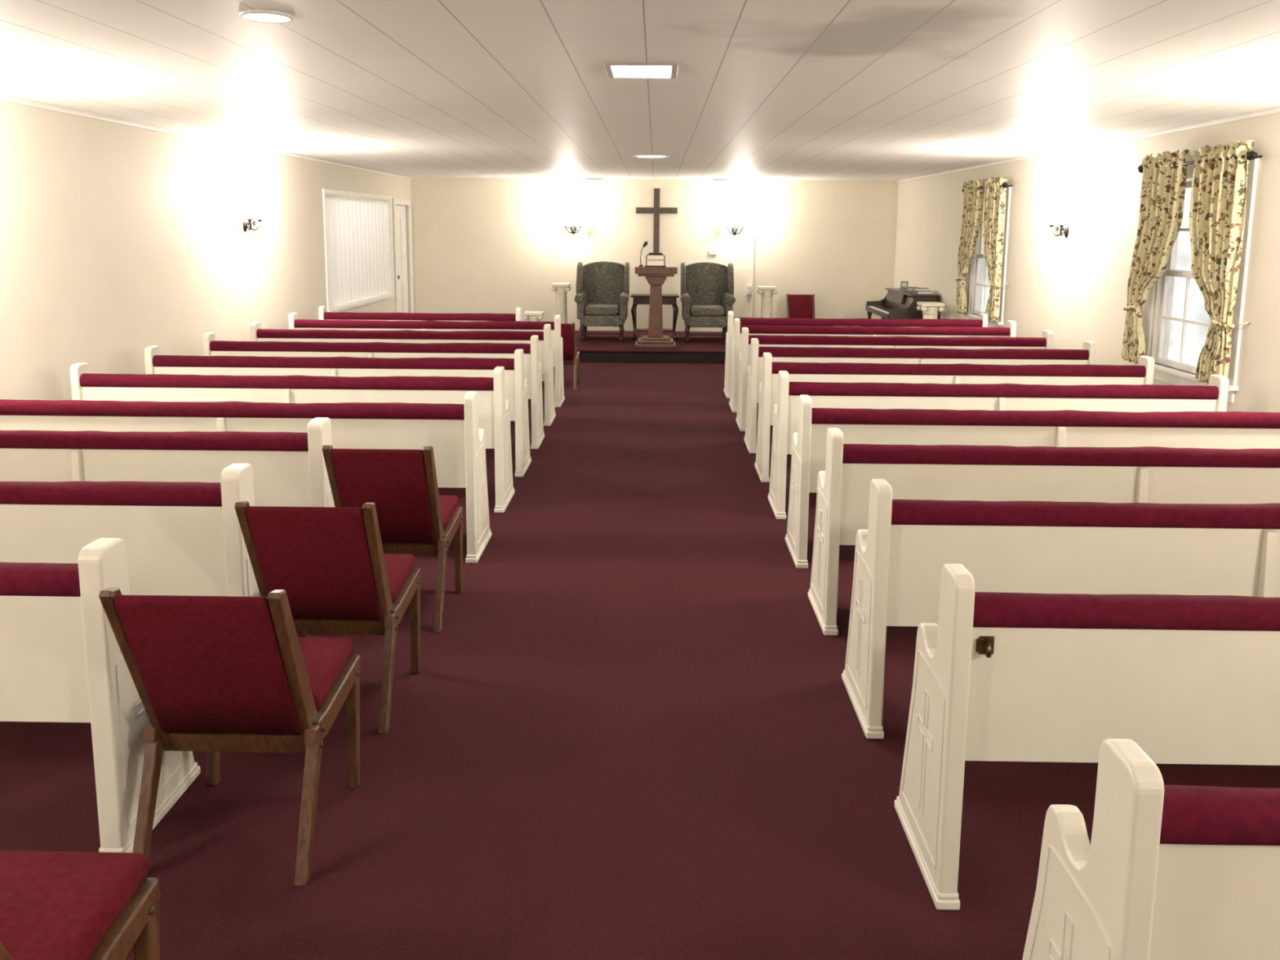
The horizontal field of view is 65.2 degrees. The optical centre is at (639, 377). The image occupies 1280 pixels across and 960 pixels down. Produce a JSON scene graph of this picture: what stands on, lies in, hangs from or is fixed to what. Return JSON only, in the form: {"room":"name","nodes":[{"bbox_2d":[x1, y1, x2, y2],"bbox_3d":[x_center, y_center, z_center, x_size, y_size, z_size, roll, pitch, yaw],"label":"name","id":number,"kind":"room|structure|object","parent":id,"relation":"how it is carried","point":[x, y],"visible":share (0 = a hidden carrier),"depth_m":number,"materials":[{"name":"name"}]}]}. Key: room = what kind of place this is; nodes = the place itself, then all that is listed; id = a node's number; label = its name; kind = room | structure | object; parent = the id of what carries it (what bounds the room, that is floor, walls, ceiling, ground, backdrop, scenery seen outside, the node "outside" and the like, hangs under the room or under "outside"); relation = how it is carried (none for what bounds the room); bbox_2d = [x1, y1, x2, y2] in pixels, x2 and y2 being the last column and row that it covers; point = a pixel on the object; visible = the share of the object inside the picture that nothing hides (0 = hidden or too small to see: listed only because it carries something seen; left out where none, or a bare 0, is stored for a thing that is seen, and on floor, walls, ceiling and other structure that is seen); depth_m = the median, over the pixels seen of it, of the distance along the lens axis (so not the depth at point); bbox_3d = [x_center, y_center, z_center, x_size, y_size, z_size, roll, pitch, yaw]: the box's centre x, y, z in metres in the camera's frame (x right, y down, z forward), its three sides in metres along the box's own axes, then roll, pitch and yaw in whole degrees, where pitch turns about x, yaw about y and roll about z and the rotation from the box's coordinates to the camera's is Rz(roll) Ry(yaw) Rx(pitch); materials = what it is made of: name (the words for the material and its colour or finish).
{"room":"house of worship","nodes":[
{"label":"house of worship","id":0,"kind":"room"},
{"bbox_2d":[0,100,413,399],"bbox_3d":[-3.706,-0.502,6.585,0.120,2.460,17.850,1,9,1],"label":"wall","id":1,"kind":"structure","parent":0,"point":[117,241],"depth_m":7.24,"materials":[{"name":"paint"}]},
{"bbox_2d":[0,94,412,179],"bbox_3d":[-3.625,-1.701,6.391,0.025,0.030,17.825,1,9,1],"label":"trim","id":2,"kind":"structure","parent":1,"relation":"attached to","point":[4,98],"depth_m":7.51,"materials":[{"name":"white wood"}]},
{"bbox_2d":[242,208,265,231],"bbox_3d":[-3.526,-1.432,9.097,0.147,0.208,0.334,1,9,1],"label":"wall sconce","id":3,"kind":"object","parent":1,"relation":"attached to","point":[249,214],"visible":1,"depth_m":9.09,"materials":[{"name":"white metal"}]},
{"bbox_2d":[322,188,394,312],"bbox_3d":[-3.587,-1.640,12.733,0.150,1.410,2.880,1,9,1],"label":"window","id":4,"kind":"structure","parent":1,"relation":"in","point":[388,203],"depth_m":13.03,"materials":[{"name":"white wood"}]},
{"bbox_2d":[325,195,387,306],"bbox_3d":[-3.597,-1.641,12.732,0.052,1.281,2.752,1,9,1],"label":"window blinds","id":5,"kind":"object","parent":4,"relation":"hanging from","point":[356,233],"visible":0.97,"depth_m":12.62,"materials":[{"name":"white plastic"}]},
{"bbox_2d":[392,198,413,312],"bbox_3d":[-3.529,-1.569,14.811,0.105,2.120,0.960,1,9,1],"label":"door","id":6,"kind":"structure","parent":1,"relation":"in","point":[398,211],"depth_m":14.83,"materials":[{"name":"white wood"}]},
{"bbox_2d":[0,360,1279,959],"bbox_3d":[-0.605,0.792,6.729,8.940,0.100,18.090,1,9,1],"label":"floor","id":7,"kind":"structure","parent":0,"point":[632,730],"depth_m":3.20,"materials":[{"name":"red carpet"}]},
{"bbox_2d":[0,850,160,959],"bbox_3d":[-1.233,1.062,1.772,0.490,0.834,0.611,1,9,1],"label":"upholstered chair","id":8,"kind":"object","parent":7,"relation":"on","point":[55,905],"visible":1,"depth_m":1.94,"materials":[{"name":"red fabric"}]},
{"bbox_2d":[0,537,200,853],"bbox_3d":[-2.514,0.850,2.925,2.212,0.893,0.472,1,9,1],"label":"pew","id":9,"kind":"object","parent":7,"relation":"on","point":[62,660],"visible":0.65,"depth_m":2.70,"materials":[{"name":"white wood"}]},
{"bbox_2d":[0,562,80,596],"bbox_3d":[-2.514,0.534,2.707,2.070,0.084,0.087,1,9,1],"label":"cushion","id":10,"kind":"object","parent":9,"relation":"on","point":[16,579],"depth_m":2.66,"materials":[{"name":"red fabric"}]},
{"bbox_2d":[0,463,260,596],"bbox_3d":[-2.500,0.720,3.785,2.212,0.893,0.472,1,9,1],"label":"pew","id":11,"kind":"object","parent":7,"relation":"on","point":[180,538],"visible":0.63,"depth_m":3.55,"materials":[{"name":"white wood"}]},
{"bbox_2d":[0,480,222,506],"bbox_3d":[-2.500,0.405,3.568,2.070,0.084,0.087,1,9,1],"label":"cushion","id":12,"kind":"object","parent":11,"relation":"on","point":[74,493],"depth_m":3.52,"materials":[{"name":"red fabric"}]},
{"bbox_2d":[0,417,334,506],"bbox_3d":[-2.485,0.589,4.655,2.212,0.893,0.472,1,9,1],"label":"pew","id":13,"kind":"object","parent":7,"relation":"on","point":[289,468],"visible":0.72,"depth_m":4.42,"materials":[{"name":"white wood"}]},
{"bbox_2d":[0,430,308,451],"bbox_3d":[-2.486,0.274,4.438,2.070,0.084,0.087,1,9,1],"label":"cushion","id":14,"kind":"object","parent":13,"relation":"on","point":[10,440],"depth_m":4.40,"materials":[{"name":"red fabric"}]},
{"bbox_2d":[98,587,360,885],"bbox_3d":[-1.120,0.901,2.848,0.490,0.834,0.611,1,9,1],"label":"upholstered chair","id":15,"kind":"object","parent":7,"relation":"on","point":[214,675],"visible":0.98,"depth_m":2.67,"materials":[{"name":"red fabric"}]},
{"bbox_2d":[0,391,491,563],"bbox_3d":[-2.160,0.479,5.402,2.637,0.893,0.472,1,9,1],"label":"pew","id":16,"kind":"object","parent":7,"relation":"on","point":[454,434],"visible":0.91,"depth_m":5.16,"materials":[{"name":"white wood"}]},
{"bbox_2d":[0,399,464,419],"bbox_3d":[-2.161,0.163,5.184,2.525,0.085,0.087,1,9,1],"label":"cushion","id":17,"kind":"object","parent":16,"relation":"on","point":[10,409],"depth_m":5.15,"materials":[{"name":"red fabric"}]},
{"bbox_2d":[70,362,515,512],"bbox_3d":[-2.145,0.341,6.321,2.637,0.893,0.472,1,9,1],"label":"pew","id":18,"kind":"object","parent":7,"relation":"on","point":[494,410],"visible":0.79,"depth_m":6.08,"materials":[{"name":"white wood"}]},
{"bbox_2d":[80,373,493,391],"bbox_3d":[-2.146,0.025,6.104,2.525,0.085,0.087,1,9,1],"label":"cushion","id":19,"kind":"object","parent":18,"relation":"on","point":[88,381],"depth_m":6.07,"materials":[{"name":"red fabric"}]},
{"bbox_2d":[234,501,420,733],"bbox_3d":[-1.107,0.780,3.649,0.490,0.834,0.611,1,9,1],"label":"upholstered chair","id":20,"kind":"object","parent":7,"relation":"on","point":[331,565],"visible":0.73,"depth_m":3.44,"materials":[{"name":"red fabric"}]},
{"bbox_2d":[144,346,531,476],"bbox_3d":[-2.131,0.208,7.201,2.637,0.893,0.472,1,9,1],"label":"pew","id":21,"kind":"object","parent":7,"relation":"on","point":[515,384],"visible":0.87,"depth_m":6.96,"materials":[{"name":"white wood"}]},
{"bbox_2d":[152,355,514,369],"bbox_3d":[-2.131,-0.108,6.984,2.525,0.085,0.087,1,9,1],"label":"cushion","id":22,"kind":"object","parent":21,"relation":"on","point":[159,362],"depth_m":6.95,"materials":[{"name":"red fabric"}]},
{"bbox_2d":[202,332,544,448],"bbox_3d":[-2.116,0.074,8.091,2.637,0.893,0.472,1,9,1],"label":"pew","id":23,"kind":"object","parent":7,"relation":"on","point":[211,347],"visible":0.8,"depth_m":7.85,"materials":[{"name":"white wood"}]},
{"bbox_2d":[209,340,530,353],"bbox_3d":[-2.116,-0.241,7.874,2.525,0.085,0.087,1,9,1],"label":"cushion","id":24,"kind":"object","parent":23,"relation":"on","point":[215,346],"depth_m":7.84,"materials":[{"name":"red fabric"}]},
{"bbox_2d":[321,444,462,632],"bbox_3d":[-1.093,0.651,4.509,0.490,0.834,0.611,1,9,1],"label":"upholstered chair","id":25,"kind":"object","parent":7,"relation":"on","point":[402,484],"visible":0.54,"depth_m":4.28,"materials":[{"name":"red fabric"}]},
{"bbox_2d":[249,321,555,426],"bbox_3d":[-2.101,-0.064,9.011,2.637,0.893,0.472,1,9,1],"label":"pew","id":26,"kind":"object","parent":7,"relation":"on","point":[257,334],"visible":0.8,"depth_m":8.76,"materials":[{"name":"white wood"}]},
{"bbox_2d":[256,328,543,340],"bbox_3d":[-2.101,-0.380,8.793,2.525,0.085,0.087,1,9,1],"label":"cushion","id":27,"kind":"object","parent":26,"relation":"on","point":[261,334],"depth_m":8.76,"materials":[{"name":"red fabric"}]},
{"bbox_2d":[318,306,522,321],"bbox_3d":[-2.319,-0.333,10.784,2.142,0.893,0.472,1,9,1],"label":"pew","id":28,"kind":"object","parent":7,"relation":"on","point":[323,314],"visible":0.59,"depth_m":10.53,"materials":[{"name":"red fabric"}]},
{"bbox_2d":[324,311,515,320],"bbox_3d":[-2.319,-0.648,10.567,2.030,0.084,0.087,1,9,1],"label":"cushion","id":29,"kind":"object","parent":28,"relation":"on","point":[327,315],"depth_m":10.53,"materials":[{"name":"red fabric"}]},
{"bbox_2d":[288,312,564,407],"bbox_3d":[-2.086,-0.201,9.920,2.637,0.893,0.472,1,9,1],"label":"pew","id":30,"kind":"object","parent":7,"relation":"on","point":[295,323],"visible":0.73,"depth_m":9.67,"materials":[{"name":"white wood"}]},
{"bbox_2d":[293,319,554,329],"bbox_3d":[-2.086,-0.517,9.703,2.525,0.085,0.087,1,9,1],"label":"cushion","id":31,"kind":"object","parent":30,"relation":"on","point":[299,324],"depth_m":9.67,"materials":[{"name":"red fabric"}]},
{"bbox_2d":[523,311,544,321],"bbox_3d":[-1.500,-0.659,14.136,0.276,0.550,0.276,1,9,1],"label":"pedestal column","id":32,"kind":"structure","parent":7,"relation":"on","point":[531,316],"depth_m":14.00,"materials":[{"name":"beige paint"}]},
{"bbox_2d":[542,322,579,390],"bbox_3d":[-0.892,-0.265,10.933,0.431,0.734,0.538,1,9,1],"label":"upholstered chair","id":33,"kind":"object","parent":7,"relation":"on","point":[570,350],"visible":0.51,"depth_m":10.77,"materials":[{"name":"red fabric"}]},
{"bbox_2d":[571,330,725,362],"bbox_3d":[0.396,-0.467,14.293,3.460,0.150,2.476,1,9,1],"label":"platform","id":34,"kind":"object","parent":7,"relation":"on","point":[706,348],"visible":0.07,"depth_m":13.23,"materials":[{"name":"red carpet"}]},
{"bbox_2d":[551,283,570,323],"bbox_3d":[-1.141,-0.978,14.486,0.268,0.780,0.268,1,9,1],"label":"pedestal column","id":35,"kind":"structure","parent":34,"relation":"on","point":[561,290],"depth_m":14.40,"materials":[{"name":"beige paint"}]},
{"bbox_2d":[574,261,629,341],"bbox_3d":[-0.531,-1.119,14.401,0.765,1.093,0.844,1,9,1],"label":"chair","id":36,"kind":"object","parent":34,"relation":"on","point":[602,298],"visible":1,"depth_m":14.41,"materials":[{"name":"fabric"}]},
{"bbox_2d":[584,303,619,315],"bbox_3d":[-0.534,-0.982,14.304,0.480,0.130,0.540,1,9,1],"label":"seat cushion","id":37,"kind":"object","parent":36,"relation":"on","point":[591,308],"depth_m":14.05,"materials":[{"name":"fabric"}]},
{"bbox_2d":[631,293,679,339],"bbox_3d":[0.213,-0.891,14.477,0.690,0.630,0.402,1,9,1],"label":"table","id":38,"kind":"object","parent":34,"relation":"on","point":[638,299],"visible":0.94,"depth_m":14.28,"materials":[{"name":"brown wood"}]},
{"bbox_2d":[635,266,677,348],"bbox_3d":[0.212,-0.957,13.425,0.560,1.075,0.460,1,9,1],"label":"pulpit","id":39,"kind":"object","parent":34,"relation":"on","point":[655,277],"visible":1,"depth_m":13.31,"materials":[{"name":"brown wood"}]},
{"bbox_2d":[638,241,648,266],"bbox_3d":[0.043,-1.634,13.178,0.122,0.333,0.060,-4,9,-25],"label":"microphone","id":40,"kind":"object","parent":39,"relation":"on","point":[645,243],"visible":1,"depth_m":13.16,"materials":[{"name":"black metal"}]},
{"bbox_2d":[644,253,666,266],"bbox_3d":[0.205,-1.561,13.223,0.280,0.187,0.080,1,9,1],"label":"book stand","id":41,"kind":"object","parent":39,"relation":"on","point":[649,254],"visible":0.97,"depth_m":13.20,"materials":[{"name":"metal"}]},
{"bbox_2d":[648,253,662,255],"bbox_3d":[0.206,-1.641,13.227,0.180,0.030,0.050,1,9,1],"label":"hood","id":42,"kind":"object","parent":41,"relation":"attached to","point":[650,254],"depth_m":13.20,"materials":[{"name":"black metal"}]},
{"bbox_2d":[680,262,735,342],"bbox_3d":[0.958,-1.105,14.378,0.765,1.093,0.844,1,9,1],"label":"chair","id":43,"kind":"object","parent":34,"relation":"on","point":[706,288],"visible":0.9,"depth_m":14.49,"materials":[{"name":"fabric"}]},
{"bbox_2d":[689,304,724,315],"bbox_3d":[0.956,-0.968,14.281,0.480,0.130,0.540,1,9,1],"label":"seat cushion","id":44,"kind":"object","parent":43,"relation":"on","point":[695,309],"depth_m":14.02,"materials":[{"name":"fabric"}]},
{"bbox_2d":[757,285,777,318],"bbox_3d":[1.828,-0.941,14.443,0.268,0.760,0.268,1,9,1],"label":"pedestal column","id":45,"kind":"structure","parent":34,"relation":"on","point":[767,292],"depth_m":14.35,"materials":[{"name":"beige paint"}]},
{"bbox_2d":[786,293,814,318],"bbox_3d":[2.403,-0.846,14.828,0.451,0.767,0.562,1,9,1],"label":"upholstered chair","id":46,"kind":"object","parent":7,"relation":"on","point":[798,306],"visible":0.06,"depth_m":14.96,"materials":[{"name":"red fabric"}]},
{"bbox_2d":[723,311,987,398],"bbox_3d":[2.224,-0.254,10.468,2.647,0.893,0.472,1,9,1],"label":"pew","id":47,"kind":"object","parent":7,"relation":"on","point":[982,322],"visible":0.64,"depth_m":10.22,"materials":[{"name":"white wood"}]},
{"bbox_2d":[733,317,982,327],"bbox_3d":[2.224,-0.569,10.251,2.535,0.085,0.087,1,9,1],"label":"cushion","id":48,"kind":"object","parent":47,"relation":"on","point":[744,321],"depth_m":10.22,"materials":[{"name":"red fabric"}]},
{"bbox_2d":[728,318,1016,413],"bbox_3d":[2.211,-0.133,9.667,2.647,0.893,0.472,1,9,1],"label":"pew","id":49,"kind":"object","parent":7,"relation":"on","point":[1010,331],"visible":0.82,"depth_m":9.42,"materials":[{"name":"white wood"}]},
{"bbox_2d":[739,324,1010,336],"bbox_3d":[2.210,-0.449,9.450,2.535,0.085,0.087,1,9,1],"label":"cushion","id":50,"kind":"object","parent":49,"relation":"on","point":[877,331],"depth_m":9.42,"materials":[{"name":"red fabric"}]},
{"bbox_2d":[735,327,1053,431],"bbox_3d":[2.196,-0.002,8.797,2.647,0.893,0.472,1,9,1],"label":"pew","id":51,"kind":"object","parent":7,"relation":"on","point":[1046,341],"visible":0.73,"depth_m":8.55,"materials":[{"name":"white wood"}]},
{"bbox_2d":[748,334,1046,346],"bbox_3d":[2.196,-0.318,8.580,2.535,0.085,0.087,1,9,1],"label":"cushion","id":52,"kind":"object","parent":51,"relation":"on","point":[763,340],"depth_m":8.55,"materials":[{"name":"red fabric"}]},
{"bbox_2d":[865,288,939,319],"bbox_3d":[3.515,-0.720,13.563,0.635,0.910,1.450,1,9,1],"label":"grand piano","id":53,"kind":"object","parent":7,"relation":"on","point":[897,304],"visible":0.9,"depth_m":13.10,"materials":[{"name":"brown wood"}]},
{"bbox_2d":[900,281,908,289],"bbox_3d":[3.648,-1.274,13.797,0.100,0.117,0.035,5,10,30],"label":"picture frame","id":54,"kind":"object","parent":53,"relation":"on","point":[903,283],"visible":0.71,"depth_m":13.80,"materials":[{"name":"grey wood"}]},
{"bbox_2d":[901,286,915,291],"bbox_3d":[3.677,-1.200,13.534,0.200,0.050,0.270,0,9,-2],"label":"book","id":55,"kind":"object","parent":53,"relation":"on","point":[903,288],"visible":0.62,"depth_m":13.51,"materials":[{"name":"grey paper"}]},
{"bbox_2d":[908,289,932,294],"bbox_3d":[3.648,-1.118,13.021,0.200,0.040,0.270,-1,9,-10],"label":"book","id":56,"kind":"object","parent":53,"relation":"on","point":[917,292],"visible":0.9,"depth_m":12.90,"materials":[{"name":"white paper"}]},
{"bbox_2d":[912,287,928,291],"bbox_3d":[3.659,-1.157,13.035,0.180,0.030,0.240,2,9,9],"label":"book","id":57,"kind":"object","parent":56,"relation":"on","point":[925,289],"visible":1,"depth_m":12.93,"materials":[{"name":"paper"}]},
{"bbox_2d":[743,337,1096,453],"bbox_3d":[2.182,0.125,7.957,2.647,0.893,0.472,1,9,1],"label":"pew","id":58,"kind":"object","parent":7,"relation":"on","point":[1087,355],"visible":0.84,"depth_m":7.71,"materials":[{"name":"white wood"}]},
{"bbox_2d":[758,346,1088,359],"bbox_3d":[2.182,-0.191,7.739,2.535,0.085,0.087,1,9,1],"label":"cushion","id":59,"kind":"object","parent":58,"relation":"on","point":[777,353],"depth_m":7.71,"materials":[{"name":"red fabric"}]},
{"bbox_2d":[916,302,944,319],"bbox_3d":[3.573,-0.507,12.355,0.284,0.850,0.284,1,9,1],"label":"pedestal column","id":60,"kind":"structure","parent":7,"relation":"on","point":[930,310],"depth_m":12.21,"materials":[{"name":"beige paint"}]},
{"bbox_2d":[754,352,1154,482],"bbox_3d":[2.168,0.259,7.067,2.647,0.893,0.472,1,9,1],"label":"pew","id":61,"kind":"object","parent":7,"relation":"on","point":[842,372],"visible":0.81,"depth_m":6.83,"materials":[{"name":"white wood"}]},
{"bbox_2d":[771,361,1146,377],"bbox_3d":[2.167,-0.057,6.849,2.535,0.085,0.087,1,9,1],"label":"cushion","id":62,"kind":"object","parent":61,"relation":"on","point":[794,369],"depth_m":6.82,"materials":[{"name":"red fabric"}]},
{"bbox_2d":[768,370,1229,519],"bbox_3d":[2.153,0.391,6.187,2.647,0.893,0.472,1,9,1],"label":"pew","id":63,"kind":"object","parent":7,"relation":"on","point":[988,397],"visible":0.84,"depth_m":5.95,"materials":[{"name":"white wood"}]},
{"bbox_2d":[788,382,1218,399],"bbox_3d":[2.153,0.075,5.969,2.535,0.085,0.087,1,9,1],"label":"cushion","id":64,"kind":"object","parent":63,"relation":"on","point":[815,390],"depth_m":5.94,"materials":[{"name":"red fabric"}]},
{"bbox_2d":[785,395,1279,568],"bbox_3d":[2.139,0.522,5.317,2.647,0.893,0.472,1,9,1],"label":"pew","id":65,"kind":"object","parent":7,"relation":"on","point":[1064,428],"visible":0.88,"depth_m":5.08,"materials":[{"name":"white wood"}]},
{"bbox_2d":[811,408,1279,428],"bbox_3d":[2.138,0.206,5.099,2.535,0.085,0.087,1,9,1],"label":"cushion","id":66,"kind":"object","parent":65,"relation":"on","point":[821,418],"depth_m":5.07,"materials":[{"name":"red fabric"}]},
{"bbox_2d":[808,427,1279,635],"bbox_3d":[2.124,0.650,4.466,2.647,0.893,0.472,1,9,1],"label":"pew","id":67,"kind":"object","parent":7,"relation":"on","point":[1138,474],"visible":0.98,"depth_m":4.24,"materials":[{"name":"white wood"}]},
{"bbox_2d":[842,444,1279,467],"bbox_3d":[2.124,0.334,4.249,2.535,0.085,0.087,1,9,1],"label":"cushion","id":68,"kind":"object","parent":67,"relation":"on","point":[854,455],"depth_m":4.22,"materials":[{"name":"red fabric"}]},
{"bbox_2d":[841,479,1279,738],"bbox_3d":[2.110,0.782,3.591,2.647,0.893,0.472,1,9,1],"label":"pew","id":69,"kind":"object","parent":7,"relation":"on","point":[1032,547],"visible":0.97,"depth_m":3.38,"materials":[{"name":"white wood"}]},
{"bbox_2d":[891,499,1279,528],"bbox_3d":[2.110,0.466,3.374,2.535,0.085,0.087,1,9,1],"label":"cushion","id":70,"kind":"object","parent":69,"relation":"on","point":[905,513],"depth_m":3.35,"materials":[{"name":"red fabric"}]},
{"bbox_2d":[894,563,1279,910],"bbox_3d":[2.096,0.912,2.726,2.647,0.893,0.472,1,9,1],"label":"pew","id":71,"kind":"object","parent":7,"relation":"on","point":[1002,677],"visible":1,"depth_m":2.53,"materials":[{"name":"white wood"}]},
{"bbox_2d":[973,591,1279,631],"bbox_3d":[2.095,0.596,2.509,2.535,0.085,0.087,1,9,1],"label":"cushion","id":72,"kind":"object","parent":71,"relation":"on","point":[992,611],"depth_m":2.49,"materials":[{"name":"red fabric"}]},
{"bbox_2d":[1022,738,1279,959],"bbox_3d":[2.101,1.045,1.846,2.647,0.893,0.472,1,9,1],"label":"pew","id":73,"kind":"object","parent":7,"relation":"on","point":[1166,872],"visible":1,"depth_m":1.64,"materials":[{"name":"white wood"}]},
{"bbox_2d":[1159,784,1279,845],"bbox_3d":[2.101,0.729,1.629,2.535,0.085,0.087,1,9,1],"label":"cushion","id":74,"kind":"object","parent":73,"relation":"on","point":[1189,815],"depth_m":1.61,"materials":[{"name":"red fabric"}]},
{"bbox_2d":[0,0,1279,181],"bbox_3d":[-0.588,-1.739,6.347,8.940,0.100,18.090,1,9,1],"label":"ceiling","id":75,"kind":"structure","parent":0,"point":[762,90],"depth_m":4.84,"materials":[{"name":"white paint"}]},
{"bbox_2d":[239,9,293,23],"bbox_3d":[-1.296,-1.254,3.474,0.180,0.012,0.180,1,9,1],"label":"recessed light","id":76,"kind":"object","parent":75,"relation":"in","point":[256,15],"visible":1,"depth_m":3.46,"materials":[{"name":"white plastic"}]},
{"bbox_2d":[604,62,678,78],"bbox_3d":[0.008,-1.418,4.621,0.330,0.012,0.400,1,9,1],"label":"recessed light","id":77,"kind":"object","parent":75,"relation":"in","point":[614,70],"visible":1,"depth_m":4.57,"materials":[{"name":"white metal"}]},
{"bbox_2d":[633,154,669,158],"bbox_3d":[0.115,-2.255,10.177,0.360,0.012,0.360,1,9,1],"label":"recessed light","id":78,"kind":"object","parent":75,"relation":"in","point":[644,156],"visible":1,"depth_m":10.12,"materials":[{"name":"white plastic"}]},
{"bbox_2d":[410,179,898,331],"bbox_3d":[-0.450,-1.811,15.422,8.940,2.460,0.120,1,9,1],"label":"wall","id":79,"kind":"structure","parent":0,"point":[479,246],"depth_m":15.31,"materials":[{"name":"paint"}]},
{"bbox_2d":[562,220,583,234],"bbox_3d":[-1.018,-2.297,15.223,0.334,0.208,0.147,1,9,1],"label":"wall sconce","id":80,"kind":"object","parent":79,"relation":"attached to","point":[573,229],"visible":1,"depth_m":15.20,"materials":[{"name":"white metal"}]},
{"bbox_2d":[412,177,897,182],"bbox_3d":[0.208,-2.996,15.159,7.400,0.030,0.025,1,9,1],"label":"trim","id":81,"kind":"structure","parent":79,"relation":"attached to","point":[427,179],"depth_m":15.15,"materials":[{"name":"paint"}]},
{"bbox_2d":[635,188,677,253],"bbox_3d":[0.253,-2.388,15.242,0.630,0.985,0.040,1,9,1],"label":"wall cross","id":82,"kind":"object","parent":79,"relation":"attached to","point":[656,210],"visible":0.87,"depth_m":15.20,"materials":[{"name":"brown wood"}]},
{"bbox_2d":[709,248,717,254],"bbox_3d":[1.120,-1.929,15.303,0.120,0.080,0.028,1,9,1],"label":"thermostat","id":83,"kind":"object","parent":79,"relation":"attached to","point":[712,251],"visible":1,"depth_m":15.29,"materials":[{"name":"white plastic"}]},
{"bbox_2d":[724,221,746,235],"bbox_3d":[1.442,-2.274,15.186,0.334,0.208,0.147,1,9,1],"label":"wall sconce","id":84,"kind":"object","parent":79,"relation":"attached to","point":[734,230],"visible":1,"depth_m":15.16,"materials":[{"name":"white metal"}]},
{"bbox_2d":[746,284,751,294],"bbox_3d":[1.681,-1.355,15.378,0.072,0.150,0.033,1,9,1],"label":"wall outlet","id":85,"kind":"object","parent":79,"relation":"attached to","point":[748,286],"visible":1,"depth_m":15.36,"materials":[{"name":"white plastic"}]},
{"bbox_2d":[751,233,754,317],"bbox_3d":[1.732,-1.461,15.367,0.024,1.510,0.020,1,9,1],"label":"conduit","id":86,"kind":"object","parent":79,"relation":"attached to","point":[753,267],"visible":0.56,"depth_m":15.34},
{"bbox_2d":[893,112,1279,412],"bbox_3d":[3.813,-0.433,6.471,0.120,2.460,17.850,1,9,1],"label":"wall","id":87,"kind":"structure","parent":0,"point":[1074,287],"depth_m":8.49,"materials":[{"name":"paint"}]},
{"bbox_2d":[961,182,1012,192],"bbox_3d":[3.773,-2.069,10.888,0.126,0.060,1.450,1,9,1],"label":"curtain rod","id":88,"kind":"object","parent":87,"relation":"attached to","point":[1004,185],"visible":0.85,"depth_m":10.26,"materials":[{"name":"black metal"}]},
{"bbox_2d":[955,179,985,314],"bbox_3d":[3.762,-1.478,11.399,0.147,1.518,0.724,1,9,1],"label":"curtain","id":89,"kind":"object","parent":88,"relation":"hanging from","point":[972,204],"visible":1,"depth_m":11.37,"materials":[{"name":"fabric"}]},
{"bbox_2d":[982,175,1009,323],"bbox_3d":[3.749,-1.358,10.602,0.148,1.518,0.618,1,9,1],"label":"curtain","id":90,"kind":"object","parent":88,"relation":"hanging from","point":[994,197],"visible":0.98,"depth_m":10.48,"materials":[{"name":"fabric"}]},
{"bbox_2d":[963,186,1011,327],"bbox_3d":[3.862,-1.317,11.000,0.175,1.520,1.230,1,9,1],"label":"window","id":91,"kind":"structure","parent":87,"relation":"in","point":[975,277],"depth_m":11.44,"materials":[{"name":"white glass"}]},
{"bbox_2d":[1046,213,1069,238],"bbox_3d":[3.724,-1.350,8.888,0.147,0.208,0.334,1,9,1],"label":"wall sconce","id":92,"kind":"object","parent":87,"relation":"attached to","point":[1061,219],"visible":1,"depth_m":8.87,"materials":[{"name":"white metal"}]},
{"bbox_2d":[897,106,1279,182],"bbox_3d":[3.748,-1.633,6.279,0.025,0.030,17.825,1,9,1],"label":"trim","id":93,"kind":"structure","parent":87,"relation":"attached to","point":[1271,111],"depth_m":7.69,"materials":[{"name":"white wood"}]},
{"bbox_2d":[1136,158,1258,403],"bbox_3d":[3.792,-0.680,6.773,0.175,1.520,1.240,1,9,1],"label":"window","id":94,"kind":"structure","parent":87,"relation":"in","point":[1162,317],"depth_m":6.99,"materials":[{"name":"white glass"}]},
{"bbox_2d":[1137,150,1262,173],"bbox_3d":[3.703,-1.433,6.661,0.126,0.060,1.460,1,9,1],"label":"curtain rod","id":95,"kind":"object","parent":87,"relation":"attached to","point":[1251,155],"visible":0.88,"depth_m":6.14,"materials":[{"name":"black metal"}]},
{"bbox_2d":[1120,149,1191,364],"bbox_3d":[3.692,-0.842,7.179,0.147,1.518,0.720,1,9,1],"label":"curtain","id":96,"kind":"object","parent":95,"relation":"hanging from","point":[1162,193],"visible":0.98,"depth_m":7.13,"materials":[{"name":"fabric"}]},
{"bbox_2d":[1189,139,1254,384],"bbox_3d":[3.655,-0.724,6.389,0.136,1.519,0.636,0,9,-5],"label":"curtain","id":97,"kind":"object","parent":95,"relation":"hanging from","point":[1218,201],"visible":0.95,"depth_m":6.30,"materials":[{"name":"fabric"}]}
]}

